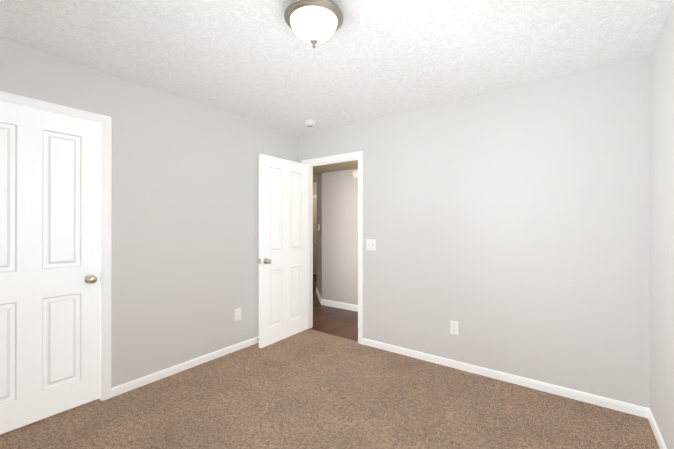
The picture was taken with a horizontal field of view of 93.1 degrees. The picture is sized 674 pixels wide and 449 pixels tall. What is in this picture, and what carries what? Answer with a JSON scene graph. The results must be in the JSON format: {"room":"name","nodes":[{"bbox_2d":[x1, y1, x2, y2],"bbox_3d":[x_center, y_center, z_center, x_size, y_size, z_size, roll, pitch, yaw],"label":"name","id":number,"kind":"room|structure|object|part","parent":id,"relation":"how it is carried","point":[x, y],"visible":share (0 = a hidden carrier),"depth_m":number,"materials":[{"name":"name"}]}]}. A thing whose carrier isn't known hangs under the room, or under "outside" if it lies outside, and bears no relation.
{"room":"empty bedroom","nodes":[
{"label":"empty bedroom","id":0,"kind":"room"},
{"bbox_2d":[0,38,297,387],"bbox_3d":[-1.550,0.085,2.736,0.120,2.640,3.640,0,0,36],"label":"wall","id":1,"kind":"structure","parent":0,"point":[185,235],"depth_m":2.77,"materials":[{"name":"white paint"}]},
{"bbox_2d":[0,102,100,433],"bbox_3d":[-1.963,0.269,2.053,0.103,2.030,0.773,0,0,36],"label":"closet door","id":2,"kind":"structure","parent":1,"relation":"in","point":[49,264],"depth_m":2.13,"materials":[{"name":"white paint"}]},
{"bbox_2d":[0,91,111,400],"bbox_3d":[-2.025,0.273,2.091,0.120,2.081,0.804,0,0,36],"label":"door frame","id":3,"kind":"structure","parent":1,"relation":"attached to","point":[100,398],"depth_m":2.37,"materials":[{"name":"white paint"}]},
{"bbox_2d":[111,336,258,396],"bbox_3d":[-1.090,1.278,3.230,0.030,0.076,2.053,0,0,36],"label":"baseboard","id":4,"kind":"structure","parent":1,"relation":"attached to","point":[142,381],"depth_m":2.81,"materials":[{"name":"white paint"}]},
{"bbox_2d":[235,308,240,320],"bbox_3d":[-1.029,0.937,3.331,0.009,0.124,0.078,0,0,36],"label":"outlet","id":5,"kind":"object","parent":1,"relation":"attached to","point":[237,313],"visible":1,"depth_m":3.33,"materials":[{"name":"white plastic"}]},
{"bbox_2d":[313,173,320,295],"bbox_3d":[-0.227,0.142,5.812,0.792,2.540,0.662,0,0,36],"label":"wall","id":6,"kind":"structure","parent":0,"point":[316,185],"depth_m":5.84,"materials":[{"name":"grey paint"}]},
{"bbox_2d":[313,195,316,274],"bbox_3d":[-0.416,0.268,8.291,1.050,2.100,0.108,0,0,36],"label":"door","id":7,"kind":"structure","parent":6,"relation":"in","point":[315,234],"depth_m":8.44,"materials":[{"name":"beige paint"}]},
{"bbox_2d":[316,287,357,311],"bbox_3d":[-0.447,1.285,6.882,9.730,0.115,2.413,0,0,36],"label":"baseboard","id":8,"kind":"structure","parent":6,"relation":"attached to","point":[341,305],"depth_m":5.06,"materials":[{"name":"white paint"}]},
{"bbox_2d":[0,329,659,448],"bbox_3d":[-0.229,1.363,1.702,3.470,0.120,3.550,0,0,36],"label":"floor carpet","id":9,"kind":"object","parent":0,"point":[309,389],"visible":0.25,"depth_m":2.21,"materials":[{"name":"brown carpet"}]},
{"bbox_2d":[310,274,357,340],"bbox_3d":[-0.694,1.378,6.530,9.950,0.112,3.670,0,0,36],"label":"floor","id":10,"kind":"structure","parent":0,"point":[340,322],"depth_m":4.38,"materials":[{"name":"brown wood"}]},
{"bbox_2d":[313,160,357,181],"bbox_3d":[-0.702,-1.046,6.525,9.950,0.400,3.699,0,0,36],"label":"ceiling","id":11,"kind":"structure","parent":0,"point":[348,165],"depth_m":4.76,"materials":[{"name":"beige paint"}]},
{"bbox_2d":[0,0,673,135],"bbox_3d":[-0.237,-1.197,1.696,3.470,0.120,3.521,0,0,36],"label":"ceiling","id":12,"kind":"structure","parent":0,"point":[260,61],"depth_m":2.05,"materials":[{"name":"white paint"}]},
{"bbox_2d":[304,120,316,126],"bbox_3d":[-0.292,-1.109,3.526,0.144,0.049,0.144,0,0,36],"label":"smoke detector","id":13,"kind":"object","parent":12,"relation":"attached to","point":[310,123],"visible":1,"depth_m":3.48,"materials":[{"name":"white plastic"}]},
{"bbox_2d":[284,0,342,48],"bbox_3d":[-0.121,-1.033,1.685,0.310,0.208,0.310,0,0,36],"label":"ceiling light","id":14,"kind":"object","parent":12,"relation":"attached to","point":[313,22],"visible":1,"depth_m":1.61,"materials":[{"name":"white glass"}]},
{"bbox_3d":[-0.121,-1.020,1.685,0.248,0.106,0.248,0,0,36],"label":"lamp shade","id":15,"kind":"part","parent":14,"relation":"part of","materials":[{"name":"white glass"}]},
{"bbox_2d":[321,168,357,304],"bbox_3d":[1.339,0.139,4.159,3.860,2.540,0.120,0,0,36],"label":"wall","id":16,"kind":"structure","parent":0,"point":[336,192],"depth_m":5.04,"materials":[{"name":"grey paint"}]},
{"bbox_2d":[352,169,357,177],"bbox_3d":[0.287,-0.775,4.842,0.130,0.130,0.032,0,0,36],"label":"detector","id":17,"kind":"object","parent":16,"relation":"attached to","point":[355,173],"visible":0.65,"depth_m":4.83,"materials":[{"name":"white plastic"}]},
{"bbox_2d":[298,56,649,407],"bbox_3d":[-0.316,0.088,4.013,6.350,2.640,0.120,0,0,36],"label":"wall","id":18,"kind":"structure","parent":0,"point":[508,229],"depth_m":2.60,"materials":[{"name":"white paint"}]},
{"bbox_2d":[258,154,307,347],"bbox_3d":[-0.582,0.277,3.647,0.171,2.030,0.782,0,0,36],"label":"entry door","id":19,"kind":"structure","parent":18,"relation":"in","point":[283,249],"depth_m":3.59,"materials":[{"name":"white paint"}]},
{"bbox_2d":[302,151,362,343],"bbox_3d":[-0.044,0.256,3.809,0.896,2.123,0.151,0,0,36],"label":"door frame","id":20,"kind":"structure","parent":18,"relation":"attached to","point":[359,154],"depth_m":3.67,"materials":[{"name":"white paint"}]},
{"bbox_2d":[366,239,375,250],"bbox_3d":[0.361,0.220,3.426,0.116,0.120,0.020,0,0,36],"label":"switch plate","id":21,"kind":"object","parent":18,"relation":"attached to","point":[370,244],"visible":1,"depth_m":3.42,"materials":[{"name":"white plastic"}]},
{"bbox_2d":[450,320,458,334],"bbox_3d":[1.068,0.942,2.909,0.078,0.124,0.009,0,0,36],"label":"outlet","id":22,"kind":"object","parent":18,"relation":"attached to","point":[454,327],"visible":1,"depth_m":2.91,"materials":[{"name":"white plastic"}]},
{"bbox_2d":[362,338,645,417],"bbox_3d":[1.183,1.277,2.822,2.247,0.076,0.012,0,0,36],"label":"baseboard","id":23,"kind":"structure","parent":18,"relation":"attached to","point":[633,409],"depth_m":2.59,"materials":[{"name":"white paint"}]},
{"bbox_2d":[649,3,673,448],"bbox_3d":[1.146,0.081,0.747,0.120,2.640,3.640,0,0,36],"label":"wall","id":24,"kind":"structure","parent":0,"point":[661,112],"depth_m":1.84,"materials":[{"name":"white paint"}]},
{"bbox_2d":[646,408,666,448],"bbox_3d":[1.093,1.273,0.784,0.012,0.076,3.400,0,0,36],"label":"baseboard","id":25,"kind":"structure","parent":24,"relation":"attached to","point":[649,415],"depth_m":1.96,"materials":[{"name":"white paint"}]}
]}

